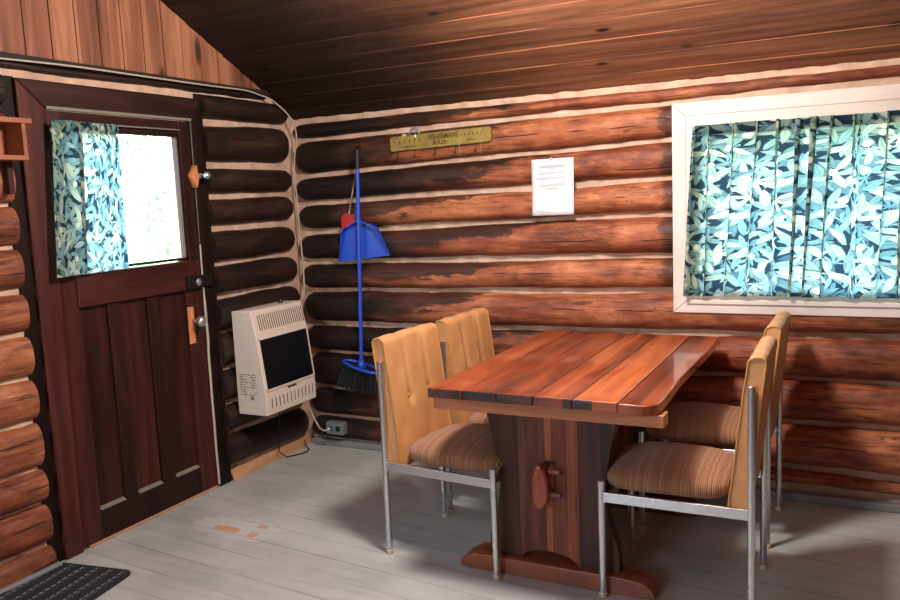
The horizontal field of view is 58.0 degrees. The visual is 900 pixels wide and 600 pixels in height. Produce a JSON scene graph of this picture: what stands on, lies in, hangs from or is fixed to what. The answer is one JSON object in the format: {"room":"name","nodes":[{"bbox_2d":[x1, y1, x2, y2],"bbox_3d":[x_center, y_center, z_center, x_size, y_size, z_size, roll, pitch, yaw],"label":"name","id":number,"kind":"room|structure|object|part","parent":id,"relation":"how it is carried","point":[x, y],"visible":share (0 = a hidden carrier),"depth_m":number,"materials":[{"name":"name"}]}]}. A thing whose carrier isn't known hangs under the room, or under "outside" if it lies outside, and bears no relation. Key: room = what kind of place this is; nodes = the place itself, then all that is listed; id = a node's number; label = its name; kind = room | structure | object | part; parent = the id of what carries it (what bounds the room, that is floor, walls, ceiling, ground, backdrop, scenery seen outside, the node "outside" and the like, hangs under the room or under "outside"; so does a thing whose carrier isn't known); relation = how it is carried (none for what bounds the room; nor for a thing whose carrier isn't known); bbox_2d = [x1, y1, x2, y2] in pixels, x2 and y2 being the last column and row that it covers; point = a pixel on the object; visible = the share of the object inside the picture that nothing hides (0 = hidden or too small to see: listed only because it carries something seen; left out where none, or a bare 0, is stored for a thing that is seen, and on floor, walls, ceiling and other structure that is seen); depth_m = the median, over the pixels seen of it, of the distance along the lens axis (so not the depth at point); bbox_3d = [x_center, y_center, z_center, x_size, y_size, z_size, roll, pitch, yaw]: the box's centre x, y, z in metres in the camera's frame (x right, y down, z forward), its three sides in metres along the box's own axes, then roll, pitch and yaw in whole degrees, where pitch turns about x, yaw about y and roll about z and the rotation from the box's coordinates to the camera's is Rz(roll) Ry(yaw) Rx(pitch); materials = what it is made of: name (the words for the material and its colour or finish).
{"room":"log cabin dining area","nodes":[
{"label":"log cabin dining area","id":0,"kind":"room"},
{"bbox_2d":[0,0,313,588],"bbox_3d":[-1.995,-0.304,2.600,0.206,3.282,5.000,1,8,27],"label":"wall","id":1,"kind":"structure","parent":0,"point":[248,141],"depth_m":3.66,"materials":[{"name":"brown wood"}]},
{"bbox_2d":[0,116,31,194],"bbox_3d":[-1.709,-0.510,2.860,0.105,0.277,0.472,1,8,27],"label":"wall shelf","id":2,"kind":"object","parent":1,"relation":"attached to","point":[13,139],"visible":1,"depth_m":3.02,"materials":[{"name":"brown wood"}]},
{"bbox_2d":[0,561,62,593],"bbox_3d":[-2.271,1.270,1.969,0.060,0.022,3.020,1,8,27],"label":"trim","id":3,"kind":"structure","parent":1,"relation":"attached to","point":[58,563],"depth_m":3.17,"materials":[{"name":"grey paint"}]},
{"bbox_2d":[11,77,231,559],"bbox_3d":[-1.421,0.045,3.671,0.198,1.945,0.993,1,8,27],"label":"door","id":4,"kind":"structure","parent":1,"relation":"in","point":[132,370],"depth_m":3.61,"materials":[{"name":"brown wood"}]},
{"bbox_3d":[-1.614,0.104,3.284,0.044,1.943,0.120,1,8,27],"label":"casing","id":5,"kind":"part","parent":4,"relation":"part of","materials":[{"name":"brown wood"}]},
{"bbox_3d":[-1.519,0.461,3.521,0.014,0.884,0.143,1,8,27],"label":"panel","id":6,"kind":"part","parent":4,"relation":"part of","materials":[{"name":"brown wood"}]},
{"bbox_3d":[-1.458,-0.866,3.554,0.044,0.107,0.988,1,8,27],"label":"casing","id":7,"kind":"part","parent":4,"relation":"part of","materials":[{"name":"brown wood"}]},
{"bbox_3d":[-1.456,-0.777,3.582,0.042,0.064,0.645,1,8,27],"label":"rail","id":8,"kind":"part","parent":4,"relation":"part of","materials":[{"name":"brown wood"}]},
{"bbox_3d":[-1.437,-0.816,3.569,0.030,0.012,0.786,1,8,27],"label":"drip trim","id":9,"kind":"part","parent":4,"relation":"part of","materials":[{"name":"brown"}]},
{"bbox_2d":[82,122,179,130],"bbox_3d":[-1.432,-0.759,3.544,0.014,0.007,0.676,1,8,27],"label":"curtain rod","id":10,"kind":"object","parent":4,"relation":"attached to","point":[82,122],"visible":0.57,"depth_m":3.66,"materials":[{"name":"grey metal"}]},
{"bbox_2d":[49,119,128,277],"bbox_3d":[-1.507,-0.424,3.370,0.032,0.626,0.398,0,8,22],"label":"curtain","id":11,"kind":"object","parent":10,"relation":"hanging from","point":[90,226],"visible":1,"depth_m":3.37,"materials":[{"name":"teal fabric"}]},
{"bbox_3d":[-1.427,-0.076,3.654,0.054,0.139,0.626,1,8,27],"label":"lock rail","id":12,"kind":"part","parent":4,"relation":"part of","materials":[{"name":"brown wood"}]},
{"bbox_3d":[-1.422,0.432,3.710,0.014,0.884,0.150,1,8,27],"label":"panel","id":13,"kind":"part","parent":4,"relation":"part of","materials":[{"name":"brown wood"}]},
{"bbox_3d":[-1.389,0.933,3.784,0.042,0.130,0.600,1,8,27],"label":"rail","id":14,"kind":"part","parent":4,"relation":"part of","materials":[{"name":"brown wood"}]},
{"bbox_3d":[-1.318,0.401,3.917,0.014,0.884,0.161,1,8,27],"label":"panel","id":15,"kind":"part","parent":4,"relation":"part of","materials":[{"name":"brown wood"}]},
{"bbox_3d":[-1.259,0.124,3.952,0.008,0.180,0.038,1,8,27],"label":"knob plate","id":16,"kind":"part","parent":4,"relation":"part of","materials":[{"name":"orange wood"}]},
{"bbox_3d":[-1.221,0.103,3.942,0.073,0.054,0.054,1,8,27],"label":"knob","id":17,"kind":"part","parent":4,"relation":"part of","materials":[{"name":"silver metal"}]},
{"bbox_3d":[-1.192,-0.605,3.943,0.058,0.039,0.040,1,8,27],"label":"latch knob","id":18,"kind":"part","parent":4,"relation":"part of","materials":[{"name":"silver metal"}]},
{"bbox_3d":[-1.215,-0.013,4.070,0.044,1.942,0.087,1,8,27],"label":"casing","id":19,"kind":"part","parent":4,"relation":"part of","materials":[{"name":"brown wood"}]},
{"bbox_2d":[0,57,304,300],"bbox_3d":[-1.282,-0.449,3.820,0.050,1.163,1.836,1,8,28],"label":"cable","id":20,"kind":"object","parent":1,"relation":"attached to","point":[1,58],"visible":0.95,"depth_m":3.98,"materials":[{"name":"beige plastic"}]},
{"bbox_2d":[231,433,311,480],"bbox_3d":[-0.988,0.868,4.544,0.053,0.056,0.700,1,8,27],"label":"trim","id":21,"kind":"structure","parent":1,"relation":"attached to","point":[274,455],"depth_m":4.50,"materials":[{"name":"brown wood"}]},
{"bbox_2d":[231,299,315,416],"bbox_3d":[-0.925,0.286,4.304,0.194,0.561,0.418,1,8,27],"label":"wall heater","id":22,"kind":"object","parent":1,"relation":"attached to","point":[275,373],"visible":1,"depth_m":4.18,"materials":[{"name":"beige metal"}]},
{"bbox_3d":[-0.946,0.331,4.096,0.043,0.270,0.006,1,8,27],"label":"frame","id":23,"kind":"part","parent":22,"relation":"part of","materials":[{"name":"beige metal"}]},
{"bbox_3d":[-0.877,0.174,4.262,0.011,0.008,0.403,1,8,27],"label":"frame","id":24,"kind":"part","parent":22,"relation":"part of","materials":[{"name":"beige metal"}]},
{"bbox_3d":[-0.859,0.304,4.272,0.037,0.254,0.390,1,8,27],"label":"glass","id":25,"kind":"part","parent":22,"relation":"part of","materials":[{"name":"black glass"}]},
{"bbox_3d":[-0.837,0.435,4.281,0.012,0.008,0.403,1,8,27],"label":"frame","id":26,"kind":"part","parent":22,"relation":"part of","materials":[{"name":"beige metal"}]},
{"bbox_2d":[278,412,309,456],"bbox_3d":[-0.860,0.705,4.582,0.120,0.352,0.262,1,8,27],"label":"lead","id":27,"kind":"object","parent":22,"relation":"hanging from","point":[279,412],"visible":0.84,"depth_m":4.53,"materials":[{"name":"black plastic"}]},
{"bbox_3d":[-0.768,0.278,4.446,0.043,0.270,0.007,1,8,27],"label":"frame","id":28,"kind":"part","parent":22,"relation":"part of","materials":[{"name":"beige metal"}]},
{"bbox_2d":[305,401,332,431],"bbox_3d":[-0.785,0.643,4.632,0.159,0.251,0.153,1,8,27],"label":"power cord","id":29,"kind":"object","parent":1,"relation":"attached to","point":[329,428],"visible":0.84,"depth_m":4.69,"materials":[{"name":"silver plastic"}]},
{"bbox_2d":[61,443,899,599],"bbox_3d":[0.068,1.232,1.783,4.640,0.060,5.040,1,8,27],"label":"floor","id":30,"kind":"structure","parent":0,"point":[310,525],"depth_m":3.30,"materials":[{"name":"grey paint"}]},
{"bbox_2d":[0,562,130,599],"bbox_3d":[-1.522,1.115,2.957,0.382,0.012,0.642,0,8,17],"label":"floor mat","id":31,"kind":"object","parent":30,"relation":"on","point":[68,581],"visible":0.79,"depth_m":3.11,"materials":[{"name":"rubber"}]},
{"bbox_2d":[371,323,501,579],"bbox_3d":[0.043,0.566,3.281,0.550,0.884,0.445,2,9,32],"label":"dining chair","id":32,"kind":"object","parent":30,"relation":"on","point":[408,362],"visible":0.91,"depth_m":3.22,"materials":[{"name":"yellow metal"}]},
{"bbox_3d":[-0.259,0.627,3.232,0.024,0.778,0.024,2,9,32],"label":"leg","id":33,"kind":"part","parent":32,"relation":"part of","materials":[{"name":"silver metal"}]},
{"bbox_3d":[-0.146,0.380,3.371,0.117,0.522,0.386,2,9,32],"label":"backrest","id":34,"kind":"part","parent":32,"relation":"part of","materials":[{"name":"beige leather"}]},
{"bbox_3d":[-0.050,0.669,3.108,0.475,0.036,0.012,2,9,32],"label":"rail","id":35,"kind":"part","parent":32,"relation":"part of","materials":[{"name":"silver metal"}]},
{"bbox_3d":[-0.041,0.573,3.582,0.024,0.778,0.024,2,9,32],"label":"leg","id":36,"kind":"part","parent":32,"relation":"part of","materials":[{"name":"silver metal"}]},
{"bbox_3d":[0.089,0.571,3.254,0.422,0.115,0.398,2,9,32],"label":"seat","id":37,"kind":"part","parent":32,"relation":"part of","materials":[{"name":"brown fabric"}]},
{"bbox_3d":[0.165,0.822,2.998,0.024,0.413,0.024,2,9,32],"label":"leg","id":38,"kind":"part","parent":32,"relation":"part of","materials":[{"name":"silver metal"}]},
{"bbox_3d":[0.250,0.649,3.165,0.018,0.026,0.406,2,9,32],"label":"cross rail","id":39,"kind":"part","parent":32,"relation":"part of","materials":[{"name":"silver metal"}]},
{"bbox_2d":[435,308,494,513],"bbox_3d":[0.287,0.505,3.677,0.550,0.884,0.445,2,8,31],"label":"dining chair","id":40,"kind":"object","parent":30,"relation":"on","point":[465,338],"visible":0.39,"depth_m":3.66,"materials":[{"name":"beige leather"}]},
{"bbox_3d":[-0.015,0.566,3.623,0.024,0.778,0.024,2,8,31],"label":"leg","id":41,"kind":"part","parent":40,"relation":"part of","materials":[{"name":"silver metal"}]},
{"bbox_3d":[0.096,0.319,3.763,0.117,0.522,0.386,2,8,31],"label":"backrest","id":42,"kind":"part","parent":40,"relation":"part of","materials":[{"name":"leather"}]},
{"bbox_3d":[0.333,0.509,3.650,0.422,0.115,0.398,2,8,31],"label":"seat","id":43,"kind":"part","parent":40,"relation":"part of","materials":[{"name":"brown fabric"}]},
{"bbox_2d":[428,330,719,598],"bbox_3d":[0.579,0.610,3.280,0.829,0.750,1.259,1,8,27],"label":"trestle table","id":44,"kind":"object","parent":30,"relation":"on","point":[560,407],"visible":0.91,"depth_m":2.95,"materials":[{"name":"brown wood"}]},
{"bbox_3d":[0.317,0.370,2.736,0.815,0.042,0.062,1,8,27],"label":"rail","id":45,"kind":"part","parent":44,"relation":"part of","materials":[{"name":"brown wood"}]},
{"bbox_2d":[597,336,777,599],"bbox_3d":[0.846,0.583,2.872,0.550,0.884,0.445,1,8,26],"label":"dining chair","id":46,"kind":"object","parent":30,"relation":"on","point":[668,468],"visible":1,"depth_m":2.73,"materials":[{"name":"beige fabric"}]},
{"bbox_3d":[0.531,0.828,2.831,0.024,0.413,0.024,1,8,26],"label":"leg","id":47,"kind":"part","parent":46,"relation":"part of","materials":[{"name":"silver metal"}]},
{"bbox_3d":[0.635,0.655,2.987,0.018,0.026,0.406,1,8,26],"label":"cross rail","id":48,"kind":"part","parent":46,"relation":"part of","materials":[{"name":"metal"}]},
{"bbox_3d":[0.714,0.772,3.200,0.024,0.413,0.024,1,8,26],"label":"leg","id":49,"kind":"part","parent":46,"relation":"part of","materials":[{"name":"silver metal"}]},
{"bbox_3d":[0.798,0.585,2.896,0.422,0.115,0.398,1,8,26],"label":"seat","id":50,"kind":"part","parent":46,"relation":"part of","materials":[{"name":"brown fabric"}]},
{"bbox_3d":[0.744,0.685,2.703,0.475,0.036,0.012,1,8,26],"label":"rail","id":51,"kind":"part","parent":46,"relation":"part of","materials":[{"name":"silver metal"}]},
{"bbox_3d":[0.962,0.655,2.591,0.024,0.778,0.024,1,8,26],"label":"leg","id":52,"kind":"part","parent":46,"relation":"part of","materials":[{"name":"silver metal"}]},
{"bbox_3d":[1.030,0.407,2.754,0.117,0.522,0.386,1,8,26],"label":"backrest","id":53,"kind":"part","parent":46,"relation":"part of","materials":[{"name":"leather"}]},
{"bbox_3d":[1.145,0.600,2.960,0.024,0.778,0.024,1,8,26],"label":"leg","id":54,"kind":"part","parent":46,"relation":"part of","materials":[{"name":"silver metal"}]},
{"bbox_2d":[638,311,790,548],"bbox_3d":[1.117,0.502,3.413,0.550,0.884,0.445,1,8,28],"label":"dining chair","id":55,"kind":"object","parent":30,"relation":"on","point":[702,422],"visible":0.55,"depth_m":3.31,"materials":[{"name":"beige fabric"}]},
{"bbox_3d":[0.800,0.745,3.381,0.024,0.413,0.024,1,8,28],"label":"leg","id":56,"kind":"part","parent":55,"relation":"part of","materials":[{"name":"silver metal"}]},
{"bbox_3d":[0.908,0.573,3.535,0.018,0.026,0.406,1,8,28],"label":"cross rail","id":57,"kind":"part","parent":55,"relation":"part of","materials":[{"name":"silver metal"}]},
{"bbox_3d":[1.010,0.604,3.248,0.475,0.036,0.012,1,8,28],"label":"rail","id":58,"kind":"part","parent":55,"relation":"part of","materials":[{"name":"silver metal"}]},
{"bbox_3d":[1.070,0.504,3.439,0.422,0.115,0.398,1,8,28],"label":"seat","id":59,"kind":"part","parent":55,"relation":"part of","materials":[{"name":"brown fabric"}]},
{"bbox_3d":[1.225,0.575,3.129,0.024,0.778,0.024,1,8,28],"label":"leg","id":60,"kind":"part","parent":55,"relation":"part of","materials":[{"name":"silver metal"}]},
{"bbox_3d":[1.298,0.327,3.291,0.117,0.522,0.386,1,8,28],"label":"backrest","id":61,"kind":"part","parent":55,"relation":"part of","materials":[{"name":"yellow leather"}]},
{"bbox_3d":[1.418,0.519,3.494,0.024,0.778,0.024,1,8,28],"label":"leg","id":62,"kind":"part","parent":55,"relation":"part of","materials":[{"name":"silver metal"}]},
{"bbox_2d":[160,0,899,119],"bbox_3d":[-0.043,-1.267,1.463,5.200,1.465,5.485,1,8,27],"label":"ceiling","id":63,"kind":"structure","parent":0,"point":[313,58],"depth_m":3.62,"materials":[{"name":"brown wood"}]},
{"bbox_2d":[292,58,899,502],"bbox_3d":[1.117,-0.097,3.807,4.600,1.970,0.207,1,8,27],"label":"wall","id":64,"kind":"structure","parent":0,"point":[460,233],"depth_m":3.96,"materials":[{"name":"brown wood"}]},
{"bbox_2d":[326,420,346,434],"bbox_3d":[-0.657,0.739,4.697,0.118,0.073,0.053,1,8,27],"label":"outlet box","id":65,"kind":"object","parent":64,"relation":"attached to","point":[339,427],"visible":1,"depth_m":4.67,"materials":[{"name":"grey metal"}]},
{"bbox_3d":[-0.667,0.742,4.677,0.110,0.063,0.003,1,8,27],"label":"plate","id":66,"kind":"part","parent":65,"relation":"part of","materials":[{"name":"grey metal"}]},
{"bbox_2d":[341,170,355,228],"bbox_3d":[-0.555,-0.527,4.471,0.131,0.371,0.019,1,8,27],"label":"fly swatter","id":67,"kind":"object","parent":64,"relation":"hanging from","point":[346,219],"visible":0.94,"depth_m":4.49,"materials":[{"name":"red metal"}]},
{"bbox_3d":[-0.536,-0.590,4.447,0.069,0.242,0.009,1,8,27],"label":"wire handle","id":68,"kind":"part","parent":67,"relation":"part of","materials":[{"name":"beige"}]},
{"bbox_2d":[390,126,491,159],"bbox_3d":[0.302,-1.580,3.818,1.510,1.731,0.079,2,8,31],"label":"board","id":69,"kind":"object","parent":64,"relation":"attached to","point":[470,135],"visible":1,"depth_m":4.15,"materials":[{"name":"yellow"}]},
{"bbox_2d":[409,127,419,138],"bbox_3d":[-0.185,-0.866,4.211,0.066,0.063,0.016,1,8,27],"label":"metal clip","id":70,"kind":"object","parent":69,"relation":"attached to","point":[412,128],"visible":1,"depth_m":4.20,"materials":[{"name":"grey metal"}]},
{"bbox_2d":[531,157,573,215],"bbox_3d":[0.505,-0.552,3.943,0.216,0.278,0.055,1,8,27],"label":"paper notice","id":71,"kind":"object","parent":64,"relation":"attached to","point":[552,178],"visible":1,"depth_m":3.92,"materials":[{"name":"grey paper"}]},
{"bbox_2d":[312,436,899,512],"bbox_3d":[1.138,0.872,3.854,4.370,0.036,0.042,1,8,27],"label":"baseboard","id":72,"kind":"structure","parent":64,"relation":"attached to","point":[893,507],"depth_m":3.60,"materials":[{"name":"grey paint"}]},
{"bbox_2d":[672,83,899,317],"bbox_3d":[1.721,-0.410,3.440,1.492,0.945,0.210,1,8,27],"label":"window","id":73,"kind":"structure","parent":64,"relation":"in","point":[879,98],"depth_m":3.51,"materials":[{"name":"beige paint"}]},
{"bbox_3d":[-0.483,-0.831,4.404,0.006,0.011,0.114,1,8,27],"label":"nail","id":74,"kind":"object","parent":64,"relation":"attached to","visible":0},
{"bbox_2d":[337,149,377,394],"bbox_3d":[-0.531,-0.144,4.454,0.305,1.347,0.122,1,8,27],"label":"broom","id":75,"kind":"object","parent":74,"relation":"hanging from","point":[359,375],"visible":0.94,"depth_m":4.47,"materials":[{"name":"blue plastic"}]},
{"bbox_3d":[-0.497,-0.196,4.447,0.060,1.056,0.021,-3,7,0],"label":"handle","id":76,"kind":"part","parent":75,"relation":"part of","materials":[{"name":"blue plastic"}]},
{"bbox_2d":[339,203,389,261],"bbox_3d":[-0.483,-0.368,4.441,0.332,0.323,0.039,1,8,27],"label":"dustpan","id":77,"kind":"object","parent":75,"relation":"attached to","point":[373,244],"visible":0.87,"depth_m":4.46,"materials":[{"name":"blue plastic"}]},
{"label":"outside","id":78,"kind":"structure","parent":0,"visible":0},
{"bbox_2d":[127,234,177,266],"bbox_3d":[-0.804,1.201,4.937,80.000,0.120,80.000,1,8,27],"label":"ground","id":79,"kind":"structure","parent":78,"point":[143,248],"depth_m":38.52,"materials":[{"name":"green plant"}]},
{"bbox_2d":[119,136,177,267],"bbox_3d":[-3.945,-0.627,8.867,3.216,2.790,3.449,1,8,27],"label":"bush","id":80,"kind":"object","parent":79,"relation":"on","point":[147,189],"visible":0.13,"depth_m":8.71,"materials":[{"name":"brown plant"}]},
{"bbox_2d":[121,139,176,262],"bbox_3d":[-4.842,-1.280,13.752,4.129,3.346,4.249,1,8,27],"label":"bush","id":81,"kind":"object","parent":79,"relation":"on","point":[125,162],"visible":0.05,"depth_m":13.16,"materials":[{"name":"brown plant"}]},
{"bbox_3d":[-4.731,-0.540,13.914,0.129,1.407,0.143,-9,10,-40],"label":"stem","id":82,"kind":"part","parent":81,"relation":"part of","materials":[{"name":"plant"}]},
{"bbox_3d":[1.694,-0.745,3.292,1.368,0.008,0.008,1,8,27],"label":"curtain rod","id":83,"kind":"object","parent":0,"visible":0},
{"bbox_2d":[683,110,899,298],"bbox_3d":[1.670,-0.383,3.333,1.395,0.761,0.054,1,8,27],"label":"curtain","id":84,"kind":"object","parent":83,"relation":"hanging from","point":[801,207],"visible":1,"depth_m":3.44,"materials":[{"name":"teal fabric"}]}
]}

